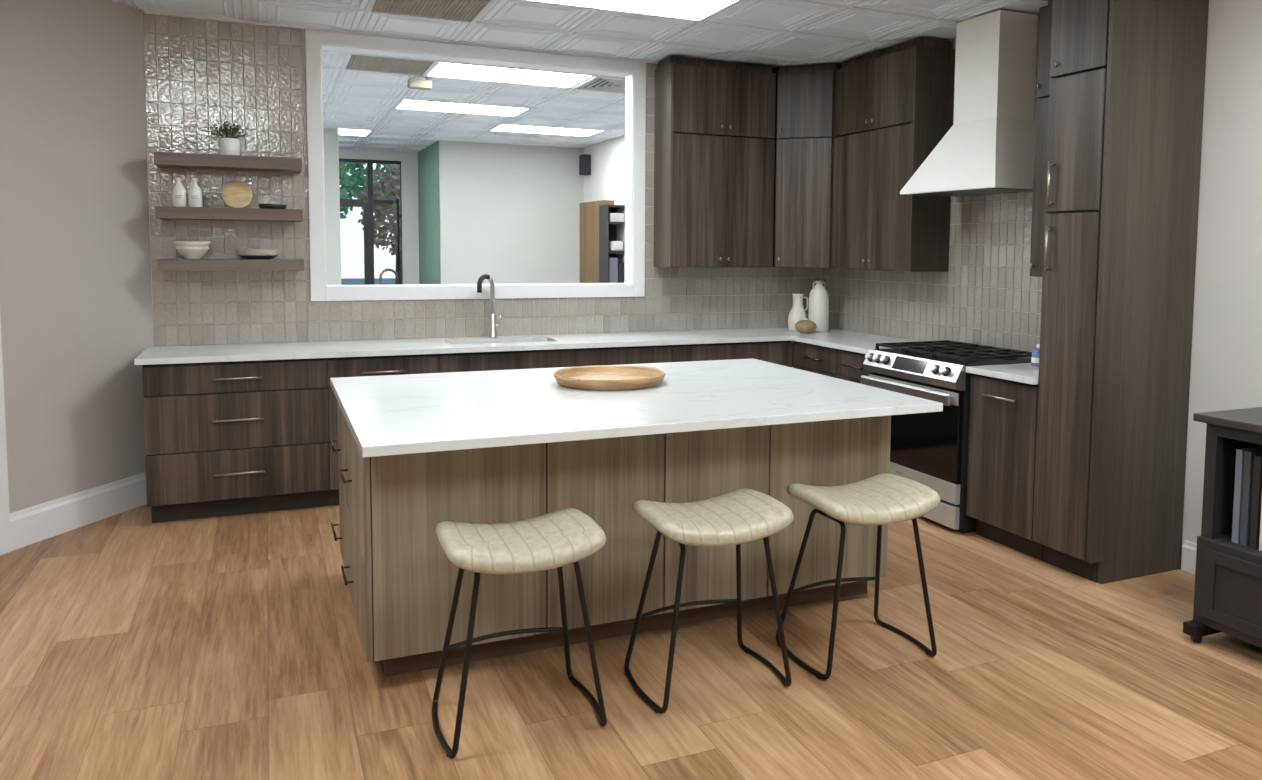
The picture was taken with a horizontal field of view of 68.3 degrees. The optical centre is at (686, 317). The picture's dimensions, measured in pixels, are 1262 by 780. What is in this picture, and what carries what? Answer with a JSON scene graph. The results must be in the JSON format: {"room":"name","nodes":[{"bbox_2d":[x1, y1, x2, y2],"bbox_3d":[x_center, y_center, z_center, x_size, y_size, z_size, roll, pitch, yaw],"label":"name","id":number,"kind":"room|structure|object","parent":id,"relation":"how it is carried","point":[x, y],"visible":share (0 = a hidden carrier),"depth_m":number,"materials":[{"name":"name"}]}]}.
{"room":"store","nodes":[
{"label":"store","id":0,"kind":"room"},
{"bbox_2d":[0,0,152,512],"bbox_3d":[-3.817,-0.197,2.418,0.120,3.010,6.200,1,4,11],"label":"wall","id":1,"kind":"structure","parent":0,"point":[76,295],"depth_m":4.91,"materials":[{"name":"beige paint"}]},
{"bbox_2d":[0,315,10,554],"bbox_3d":[-3.440,0.137,3.966,0.022,2.120,1.099,1,4,11],"label":"trim","id":2,"kind":"structure","parent":1,"relation":"attached to","point":[5,534],"depth_m":4.53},
{"bbox_2d":[10,472,146,550],"bbox_3d":[-3.247,1.029,5.048,0.016,0.185,0.965,1,4,11],"label":"baseboard","id":3,"kind":"structure","parent":1,"relation":"attached to","point":[46,520],"depth_m":4.95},
{"bbox_2d":[323,128,340,284],"bbox_3d":[-5.933,-0.777,9.933,4.185,3.010,0.120,-1,5,-24],"label":"wall","id":4,"kind":"structure","parent":0,"point":[331,136],"depth_m":10.67,"materials":[{"name":"white paint"}]},
{"bbox_2d":[339,149,418,283],"bbox_3d":[-5.464,-0.987,12.802,7.404,3.010,0.120,-1,5,-24],"label":"wall","id":5,"kind":"structure","parent":0,"point":[409,160],"depth_m":13.35,"materials":[{"name":"paint"}]},
{"bbox_2d":[339,158,402,284],"bbox_3d":[-4.793,-0.888,13.061,1.535,2.665,0.114,-1,5,-24],"label":"window","id":6,"kind":"structure","parent":5,"relation":"in","point":[370,190],"depth_m":13.19,"materials":[{"name":"clear glass"}]},
{"bbox_2d":[418,141,440,283],"bbox_3d":[-3.509,-0.877,12.643,0.014,2.850,1.730,-1,5,-24],"label":"wall","id":7,"kind":"structure","parent":0,"point":[428,158],"depth_m":12.49,"materials":[{"name":"green paint"}]},
{"bbox_2d":[142,10,821,367],"bbox_3d":[-2.369,-0.441,5.864,7.530,3.010,0.153,-1,5,-24],"label":"wall","id":8,"kind":"structure","parent":0,"point":[199,73],"depth_m":5.68,"materials":[{"name":"tile"}]},
{"bbox_2d":[154,152,301,172],"bbox_3d":[-2.682,-0.909,5.466,0.766,0.070,0.248,-1,5,-24],"label":"floating shelf","id":9,"kind":"object","parent":8,"relation":"attached to","point":[161,159],"visible":1,"depth_m":5.37,"materials":[{"name":"brown wood"}]},
{"bbox_2d":[207,119,247,154],"bbox_3d":[-2.690,-1.053,5.446,0.223,0.220,0.200,-1,5,-24],"label":"potted plant","id":10,"kind":"object","parent":9,"relation":"on","point":[227,146],"visible":0.95,"depth_m":5.41,"materials":[{"name":"green plant"}]},
{"bbox_2d":[156,206,302,221],"bbox_3d":[-2.685,-0.608,5.488,0.766,0.068,0.248,-1,5,-24],"label":"floating shelf","id":11,"kind":"object","parent":8,"relation":"attached to","point":[162,212],"visible":1,"depth_m":5.38,"materials":[{"name":"brown wood"}]},
{"bbox_2d":[172,177,186,206],"bbox_3d":[-2.932,-0.721,5.363,0.074,0.172,0.075,-1,5,-24],"label":"bottle","id":12,"kind":"object","parent":11,"relation":"on","point":[178,191],"visible":0.85,"depth_m":5.34,"materials":[{"name":"ceramic"}]},
{"bbox_2d":[188,178,202,206],"bbox_3d":[-2.856,-0.723,5.397,0.074,0.172,0.075,-1,5,-24],"label":"bottle","id":13,"kind":"object","parent":11,"relation":"on","point":[195,199],"visible":0.84,"depth_m":5.37,"materials":[{"name":"ceramic"}]},
{"bbox_2d":[221,181,252,207],"bbox_3d":[-2.665,-0.726,5.506,0.168,0.165,0.045,-1,5,-24],"label":"wooden plate","id":14,"kind":"object","parent":11,"relation":"on","point":[235,194],"visible":1,"depth_m":5.51,"materials":[{"name":"brown wood"}]},
{"bbox_2d":[258,204,286,208],"bbox_3d":[-2.484,-0.662,5.571,0.160,0.031,0.160,-1,5,-24],"label":"dish","id":15,"kind":"object","parent":11,"relation":"on","point":[261,206],"visible":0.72,"depth_m":5.51,"materials":[{"name":"black ceramic"}]},
{"bbox_2d":[157,259,303,270],"bbox_3d":[-2.688,-0.312,5.511,0.766,0.064,0.248,-1,5,-24],"label":"floating shelf","id":16,"kind":"object","parent":8,"relation":"attached to","point":[163,264],"visible":1,"depth_m":5.39,"materials":[{"name":"brown wood"}]},
{"bbox_2d":[175,246,208,258],"bbox_3d":[-2.881,-0.376,5.413,0.180,0.074,0.180,-1,5,-24],"label":"bowl","id":17,"kind":"object","parent":16,"relation":"on","point":[188,252],"visible":0.93,"depth_m":5.36,"materials":[{"name":"grey ceramic"}]},
{"bbox_2d":[173,241,209,245],"bbox_3d":[-2.881,-0.407,5.411,0.192,0.072,0.192,-1,5,-24],"label":"bowl","id":18,"kind":"object","parent":17,"relation":"in","point":[177,243],"visible":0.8,"depth_m":5.33,"materials":[{"name":"grey ceramic"}]},
{"bbox_2d":[239,256,276,258],"bbox_3d":[-2.564,-0.357,5.558,0.216,0.021,0.216,-1,5,-24],"label":"plate","id":19,"kind":"object","parent":16,"relation":"on","point":[244,257],"visible":0.9,"depth_m":5.48,"materials":[{"name":"black ceramic"}]},
{"bbox_2d":[238,253,277,255],"bbox_3d":[-2.564,-0.370,5.557,0.232,0.021,0.232,-1,5,-24],"label":"plate","id":20,"kind":"object","parent":19,"relation":"on","point":[238,253],"visible":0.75,"depth_m":5.47,"materials":[{"name":"grey ceramic"}]},
{"bbox_2d":[237,251,277,253],"bbox_3d":[-2.564,-0.382,5.556,0.232,0.021,0.232,-1,5,-24],"label":"plate","id":21,"kind":"object","parent":20,"relation":"on","point":[237,251],"visible":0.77,"depth_m":5.47,"materials":[{"name":"grey ceramic"}]},
{"bbox_2d":[237,249,277,251],"bbox_3d":[-2.564,-0.395,5.556,0.232,0.021,0.232,-1,5,-24],"label":"plate","id":22,"kind":"object","parent":21,"relation":"on","point":[241,250],"visible":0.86,"depth_m":5.48,"materials":[{"name":"grey ceramic"}]},
{"bbox_2d":[145,10,657,63],"bbox_3d":[-1.023,-1.803,6.271,4.580,0.016,0.024,-1,5,-24],"label":"trim","id":23,"kind":"structure","parent":8,"relation":"attached to","point":[146,11],"depth_m":5.85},
{"bbox_2d":[305,29,645,300],"bbox_3d":[-1.356,-0.962,6.282,2.241,1.666,0.186,-1,5,-24],"label":"window","id":24,"kind":"structure","parent":8,"relation":"in","point":[314,39],"depth_m":6.09,"materials":[{"name":"white wood"}]},
{"bbox_2d":[321,44,633,286],"bbox_3d":[-1.356,-0.968,6.282,2.065,1.502,0.150,-1,5,-24],"label":"window frame","id":25,"kind":"structure","parent":8,"relation":"attached to","point":[629,76],"depth_m":6.49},
{"bbox_2d":[654,56,775,266],"bbox_3d":[0.206,-1.094,6.714,0.821,1.459,0.322,-1,5,-24],"label":"upper cabinet","id":26,"kind":"object","parent":8,"relation":"attached to","point":[714,122],"visible":1,"depth_m":6.58,"materials":[{"name":"laminate"}]},
{"bbox_2d":[772,63,841,267],"bbox_3d":[0.918,-1.100,6.879,0.605,1.457,0.605,-1,5,-24],"label":"upper cabinet","id":27,"kind":"object","parent":8,"relation":"attached to","point":[805,94],"visible":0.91,"depth_m":6.68,"materials":[{"name":"brown wood"}]},
{"bbox_2d":[439,140,583,283],"bbox_3d":[-2.597,-0.979,13.042,1.978,3.010,1.780,-1,5,-24],"label":"wall","id":28,"kind":"structure","parent":0,"point":[510,213],"depth_m":12.16,"materials":[{"name":"white paint"}]},
{"bbox_2d":[112,0,1047,151],"bbox_3d":[-2.782,-1.698,4.507,9.600,0.011,17.280,-1,5,-24],"label":"ceiling","id":29,"kind":"structure","parent":0,"point":[774,33],"depth_m":5.94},
{"bbox_2d":[333,128,372,135],"bbox_3d":[-4.316,-2.201,10.815,1.200,0.053,0.640,-1,5,-24],"label":"ceiling light","id":30,"kind":"object","parent":29,"relation":"attached to","point":[353,132],"visible":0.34,"depth_m":11.00,"materials":[{"name":"white plastic"}]},
{"bbox_2d":[342,53,436,75],"bbox_3d":[-2.203,-1.876,6.867,0.600,0.033,0.640,-1,5,-24],"label":"ceiling vent","id":31,"kind":"object","parent":29,"relation":"in","point":[356,62],"visible":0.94,"depth_m":6.87,"materials":[{"name":"beige metal"}]},
{"bbox_2d":[407,76,431,89],"bbox_3d":[-2.113,-1.853,7.350,0.180,0.090,0.080,-1,5,-24],"label":"emergency light","id":32,"kind":"object","parent":29,"relation":"attached to","point":[417,82],"visible":1,"depth_m":7.32,"materials":[{"name":"beige plastic"}]},
{"bbox_2d":[367,0,494,22],"bbox_3d":[-1.415,-1.739,5.122,0.600,0.033,0.640,-1,5,-24],"label":"ceiling vent","id":33,"kind":"object","parent":29,"relation":"in","point":[467,11],"visible":1,"depth_m":5.22,"materials":[{"name":"beige metal"}]},
{"bbox_2d":[393,99,531,116],"bbox_3d":[-2.171,-2.044,8.981,1.200,0.053,0.640,-1,5,-24],"label":"ceiling light","id":34,"kind":"object","parent":29,"relation":"attached to","point":[407,104],"visible":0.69,"depth_m":8.98,"materials":[{"name":"white plastic"}]},
{"bbox_2d":[424,61,595,87],"bbox_3d":[-1.382,-1.906,7.235,1.200,0.053,0.640,-1,5,-24],"label":"ceiling light","id":35,"kind":"object","parent":29,"relation":"attached to","point":[440,69],"visible":0.64,"depth_m":7.23,"materials":[{"name":"white plastic"}]},
{"bbox_2d":[494,132,544,137],"bbox_3d":[-1.985,-2.170,11.035,0.550,0.020,0.240,-1,5,-24],"label":"ceiling vent","id":36,"kind":"object","parent":29,"relation":"in","point":[497,133],"visible":1,"depth_m":11.01,"materials":[{"name":"white metal"}]},
{"bbox_2d":[488,124,604,136],"bbox_3d":[-1.603,-2.162,10.636,1.200,0.053,0.640,-1,5,-24],"label":"ceiling light","id":37,"kind":"object","parent":29,"relation":"attached to","point":[502,127],"visible":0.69,"depth_m":10.65,"materials":[{"name":"white plastic"}]},
{"bbox_2d":[571,75,624,93],"bbox_3d":[-0.562,-1.901,7.606,0.600,0.020,0.640,-1,5,-24],"label":"ceiling vent","id":38,"kind":"object","parent":29,"relation":"in","point":[597,83],"visible":0.56,"depth_m":7.59,"materials":[{"name":"white metal"}]},
{"bbox_2d":[523,0,742,21],"bbox_3d":[-0.331,-1.723,4.909,1.200,0.053,0.640,-1,5,-24],"label":"ceiling light","id":39,"kind":"object","parent":29,"relation":"attached to","point":[692,10],"visible":1,"depth_m":5.13,"materials":[{"name":"white plastic"}]},
{"bbox_2d":[584,135,624,271],"bbox_3d":[-0.196,-0.732,10.036,0.078,3.010,5.688,-1,5,-24],"label":"wall","id":40,"kind":"structure","parent":0,"point":[606,181],"depth_m":11.58,"materials":[{"name":"white paint"}]},
{"bbox_2d":[579,154,590,175],"bbox_3d":[-1.339,-2.010,12.264,0.120,0.265,0.160,-1,5,-24],"label":"speaker","id":41,"kind":"object","parent":40,"relation":"attached to","point":[584,159],"visible":1,"depth_m":12.20},
{"bbox_2d":[0,504,1261,779],"bbox_3d":[-1.233,1.477,1.211,9.700,0.100,9.680,-1,5,-24],"label":"floor","id":42,"kind":"structure","parent":0,"point":[133,647],"depth_m":3.26,"materials":[{"name":"brown wood"}]},
{"bbox_2d":[142,358,329,522],"bbox_3d":[-2.594,0.662,5.410,0.918,0.875,0.644,-1,5,-24],"label":"base cabinet","id":43,"kind":"object","parent":42,"relation":"on","point":[233,437],"visible":1,"depth_m":5.15,"materials":[{"name":"brown wood"}]},
{"bbox_2d":[134,327,942,364],"bbox_3d":[-0.732,0.195,5.702,4.634,0.032,1.572,-1,5,-24],"label":"countertop","id":44,"kind":"structure","parent":43,"relation":"on","point":[859,342],"depth_m":5.86,"materials":[{"name":"white stone"}]},
{"bbox_2d":[477,274,500,337],"bbox_3d":[-1.319,-0.074,6.160,0.174,0.426,0.061,-4,6,-45],"label":"faucet","id":45,"kind":"object","parent":44,"relation":"on","point":[492,316],"visible":1,"depth_m":6.17,"materials":[{"name":"silver metal"}]},
{"bbox_2d":[788,294,808,330],"bbox_3d":[0.838,-0.040,7.005,0.144,0.272,0.144,4,5,37],"label":"jug","id":46,"kind":"object","parent":44,"relation":"on","point":[797,313],"visible":0.84,"depth_m":6.96,"materials":[{"name":"white ceramic"}]},
{"bbox_2d":[795,318,816,332],"bbox_3d":[0.866,0.063,6.762,0.160,0.104,0.160,-1,5,-24],"label":"vase","id":47,"kind":"object","parent":44,"relation":"on","point":[805,325],"visible":1,"depth_m":6.71,"materials":[{"name":"brown ceramic"}]},
{"bbox_2d":[808,281,828,331],"bbox_3d":[0.984,-0.083,6.914,0.152,0.375,0.152,-1,5,-24],"label":"vase","id":48,"kind":"object","parent":44,"relation":"on","point":[818,313],"visible":0.96,"depth_m":6.86,"materials":[{"name":"white ceramic"}]},
{"bbox_2d":[327,354,438,504],"bbox_3d":[-1.890,0.644,5.726,0.622,0.875,0.644,-1,5,-24],"label":"base cabinet","id":49,"kind":"object","parent":42,"relation":"on","point":[420,363],"visible":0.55,"depth_m":5.39,"materials":[{"name":"brown wood"}]},
{"bbox_2d":[438,348,584,372],"bbox_3d":[-1.188,0.627,6.042,0.914,0.875,0.644,-1,5,-24],"label":"base cabinet","id":50,"kind":"object","parent":42,"relation":"on","point":[553,358],"visible":0.15,"depth_m":5.75,"materials":[{"name":"brown wood"}]},
{"bbox_2d":[432,508,606,757],"bbox_3d":[-0.542,0.976,2.984,0.528,0.647,0.406,-1,5,-24],"label":"stool","id":51,"kind":"object","parent":42,"relation":"on","point":[557,539],"visible":1,"depth_m":2.88,"materials":[{"name":"leather"}]},
{"bbox_2d":[330,401,890,676],"bbox_3d":[-0.396,0.771,4.179,2.183,0.880,1.350,-1,5,-24],"label":"kitchen island","id":52,"kind":"object","parent":42,"relation":"on","point":[401,580],"visible":0.7,"depth_m":3.49,"materials":[{"name":"brown wood"}]},
{"bbox_2d":[330,359,942,457],"bbox_3d":[-0.305,0.328,3.993,2.204,0.034,1.596,-1,5,-24],"label":"island countertop","id":53,"kind":"structure","parent":52,"relation":"on","point":[385,415],"depth_m":3.62,"materials":[{"name":"white stone"}]},
{"bbox_2d":[553,365,665,389],"bbox_3d":[-0.346,0.271,4.173,0.532,0.050,0.504,-1,5,-24],"label":"serving tray","id":54,"kind":"object","parent":53,"relation":"on","point":[597,377],"visible":1,"depth_m":4.25,"materials":[{"name":"brown wood"}]},
{"bbox_2d":[584,345,671,365],"bbox_3d":[-0.494,0.611,6.354,0.603,0.875,0.644,-1,5,-24],"label":"base cabinet","id":55,"kind":"object","parent":42,"relation":"on","point":[660,353],"visible":0.2,"depth_m":6.06,"materials":[{"name":"brown wood"}]},
{"bbox_2d":[624,489,793,713],"bbox_3d":[0.075,0.962,3.257,0.528,0.647,0.406,-1,5,-24],"label":"stool","id":56,"kind":"object","parent":42,"relation":"on","point":[738,517],"visible":1,"depth_m":3.17,"materials":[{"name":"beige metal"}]},
{"bbox_2d":[671,341,792,366],"bbox_3d":[0.206,0.594,6.670,0.930,0.875,0.644,-1,5,-24],"label":"base cabinet","id":57,"kind":"object","parent":42,"relation":"on","point":[777,352],"visible":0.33,"depth_m":6.39,"materials":[{"name":"brown wood"}]},
{"bbox_2d":[793,341,838,377],"bbox_3d":[1.123,0.617,6.470,0.644,0.875,0.542,-1,5,-24],"label":"base cabinet","id":58,"kind":"object","parent":42,"relation":"on","point":[813,358],"visible":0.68,"depth_m":6.31,"materials":[{"name":"brown wood"}]},
{"bbox_2d":[836,349,872,383],"bbox_3d":[1.319,0.651,6.035,0.644,0.875,0.413,-1,5,-24],"label":"base cabinet","id":59,"kind":"object","parent":42,"relation":"on","point":[849,364],"visible":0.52,"depth_m":5.93,"materials":[{"name":"brown wood"}]},
{"bbox_2d":[776,474,940,679],"bbox_3d":[0.645,0.948,3.507,0.528,0.647,0.406,-1,5,-24],"label":"stool","id":60,"kind":"object","parent":42,"relation":"on","point":[879,500],"visible":1,"depth_m":3.42,"materials":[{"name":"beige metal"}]},
{"bbox_2d":[861,340,1031,532],"bbox_3d":[1.532,0.658,5.429,0.702,0.956,0.834,-1,5,-24],"label":"range","id":61,"kind":"object","parent":42,"relation":"on","point":[930,449],"visible":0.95,"depth_m":5.14,"materials":[{"name":"metal"}]},
{"bbox_2d":[873,348,1030,369],"bbox_3d":[1.576,0.229,5.415,0.605,0.022,0.834,-1,5,-24],"label":"cooktop","id":62,"kind":"object","parent":61,"relation":"in","point":[891,352],"depth_m":5.18,"materials":[{"name":"metal"}]},
{"bbox_2d":[966,374,1042,560],"bbox_3d":[1.854,0.744,4.853,0.644,0.875,0.468,-1,5,-24],"label":"base cabinet","id":63,"kind":"object","parent":42,"relation":"on","point":[1002,432],"visible":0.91,"depth_m":4.72,"materials":[{"name":"brown wood"}]},
{"bbox_2d":[966,363,1038,384],"bbox_3d":[1.860,0.285,4.819,0.636,0.032,0.474,-1,5,-24],"label":"countertop","id":64,"kind":"structure","parent":63,"relation":"on","point":[1026,373],"depth_m":4.75,"materials":[{"name":"white stone"}]},
{"bbox_2d":[1031,344,1039,366],"bbox_3d":[1.872,0.201,4.939,0.072,0.118,0.072,-1,5,-24],"label":"soap bottle","id":65,"kind":"object","parent":64,"relation":"on","point":[1035,353],"visible":0.53,"depth_m":4.92,"materials":[{"name":"plastic"}]},
{"bbox_2d":[1032,0,1208,583],"bbox_3d":[2.033,-0.209,4.403,0.644,2.846,0.346,-1,5,-24],"label":"tall cabinet","id":66,"kind":"object","parent":42,"relation":"on","point":[1125,117],"visible":1,"depth_m":4.26,"materials":[{"name":"brown wood"}]},
{"bbox_2d":[1183,407,1261,647],"bbox_3d":[2.455,0.850,3.336,0.685,0.902,0.964,-1,5,-24],"label":"bookcase","id":67,"kind":"object","parent":42,"relation":"on","point":[1228,574],"visible":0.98,"depth_m":3.56,"materials":[{"name":"black wood"}]},
{"bbox_2d":[1231,446,1261,543],"bbox_3d":[2.225,0.679,3.596,0.283,0.360,0.024,-1,5,-24],"label":"binder","id":68,"kind":"object","parent":67,"relation":"on","point":[1239,467],"visible":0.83,"depth_m":3.54,"materials":[{"name":"plastic"}]},
{"bbox_2d":[1239,449,1261,545],"bbox_3d":[2.239,0.682,3.566,0.283,0.360,0.026,-1,5,-24],"label":"binder","id":69,"kind":"object","parent":67,"relation":"on","point":[1249,454],"visible":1,"depth_m":3.51,"materials":[{"name":"plastic"}]},
{"bbox_2d":[1249,455,1261,548],"bbox_3d":[2.254,0.689,3.532,0.283,0.350,0.026,-1,5,-24],"label":"binder","id":70,"kind":"object","parent":67,"relation":"on","point":[1257,468],"visible":1,"depth_m":3.47,"materials":[{"name":"plastic"}]},
{"bbox_2d":[1259,502,1261,550],"bbox_3d":[2.270,0.687,3.497,0.283,0.360,0.026,-1,5,-24],"label":"binder","id":71,"kind":"object","parent":67,"relation":"on","point":[1260,537],"visible":1,"depth_m":3.46,"materials":[{"name":"paper"}]},
{"bbox_2d":[821,0,1261,562],"bbox_3d":[1.518,-0.454,6.521,0.163,3.010,17.350,-1,5,-24],"label":"wall","id":72,"kind":"structure","parent":0,"point":[988,295],"depth_m":4.37,"materials":[{"name":"tile"}]},
{"bbox_2d":[832,37,954,271],"bbox_3d":[1.357,-1.048,6.252,0.322,1.459,0.895,-1,5,-24],"label":"upper cabinet","id":73,"kind":"object","parent":72,"relation":"attached to","point":[894,104],"visible":0.99,"depth_m":6.00,"materials":[{"name":"brown wood"}]},
{"bbox_2d":[900,10,1037,196],"bbox_3d":[1.681,-1.216,5.360,0.452,0.990,0.815,-1,5,-24],"label":"range hood","id":74,"kind":"object","parent":72,"relation":"attached to","point":[988,149],"visible":0.91,"depth_m":5.21,"materials":[{"name":"grey metal"}]},
{"bbox_2d":[1030,0,1052,276],"bbox_3d":[2.034,-0.931,4.755,0.322,1.457,0.389,-1,5,-24],"label":"upper cabinet","id":75,"kind":"object","parent":72,"relation":"attached to","point":[1045,12],"visible":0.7,"depth_m":4.83,"materials":[{"name":"brown wood"}]},
{"bbox_2d":[1181,540,1196,574],"bbox_3d":[3.649,1.364,1.679,0.016,0.145,6.138,-1,5,-24],"label":"baseboard","id":76,"kind":"structure","parent":72,"relation":"attached to","point":[1188,564],"depth_m":4.43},
{"bbox_3d":[-4.796,0.855,9.096,9.700,0.100,7.670,-1,5,-24],"label":"floor","id":77,"kind":"structure","parent":0,"visible":0},
{"bbox_2d":[580,200,613,282],"bbox_3d":[-1.161,-0.424,11.897,0.162,2.100,0.880,-1,5,-24],"label":"tall cabinet","id":78,"kind":"object","parent":77,"relation":"on","point":[589,211],"visible":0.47,"depth_m":11.82,"materials":[{"name":"brown wood"}]},
{"bbox_2d":[599,204,624,282],"bbox_3d":[-0.905,-0.338,11.256,0.224,2.030,0.332,-1,5,-24],"label":"shelving unit","id":79,"kind":"object","parent":77,"relation":"on","point":[607,230],"visible":0.41,"depth_m":11.17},
{"bbox_2d":[609,257,617,282],"bbox_3d":[-0.924,-0.534,11.214,0.120,0.374,0.260,-1,5,-24],"label":"case","id":80,"kind":"object","parent":79,"relation":"on","point":[613,262],"visible":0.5,"depth_m":11.09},
{"bbox_2d":[609,241,622,250],"bbox_3d":[-0.880,-0.859,11.209,0.170,0.124,0.260,-1,5,-24],"label":"folded cloth","id":81,"kind":"object","parent":79,"relation":"on","point":[613,245],"visible":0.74,"depth_m":11.09,"materials":[{"name":"white fabric"}]},
{"bbox_2d":[609,213,623,221],"bbox_3d":[-0.881,-1.198,11.181,0.180,0.104,0.260,-1,5,-24],"label":"storage box","id":82,"kind":"object","parent":79,"relation":"on","point":[613,217],"visible":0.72,"depth_m":11.06,"materials":[{"name":"paper"}]},
{"bbox_2d":[618,262,623,282],"bbox_3d":[-0.833,-0.506,11.258,0.060,0.314,0.260,-1,5,-24],"label":"file box","id":83,"kind":"object","parent":79,"relation":"on","point":[620,265],"visible":0.28,"depth_m":11.14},
{"bbox_3d":[-2.993,0.373,8.965,1.140,0.913,0.620,-1,5,-24],"label":"countertop","id":84,"kind":"structure","parent":77,"relation":"on","visible":0},
{"bbox_2d":[379,268,397,284],"bbox_3d":[-2.870,-0.275,8.927,0.191,0.388,0.058,-1,4,-17],"label":"faucet","id":85,"kind":"object","parent":84,"relation":"on","point":[388,269],"visible":0.51,"depth_m":8.90,"materials":[{"name":"silver metal"}]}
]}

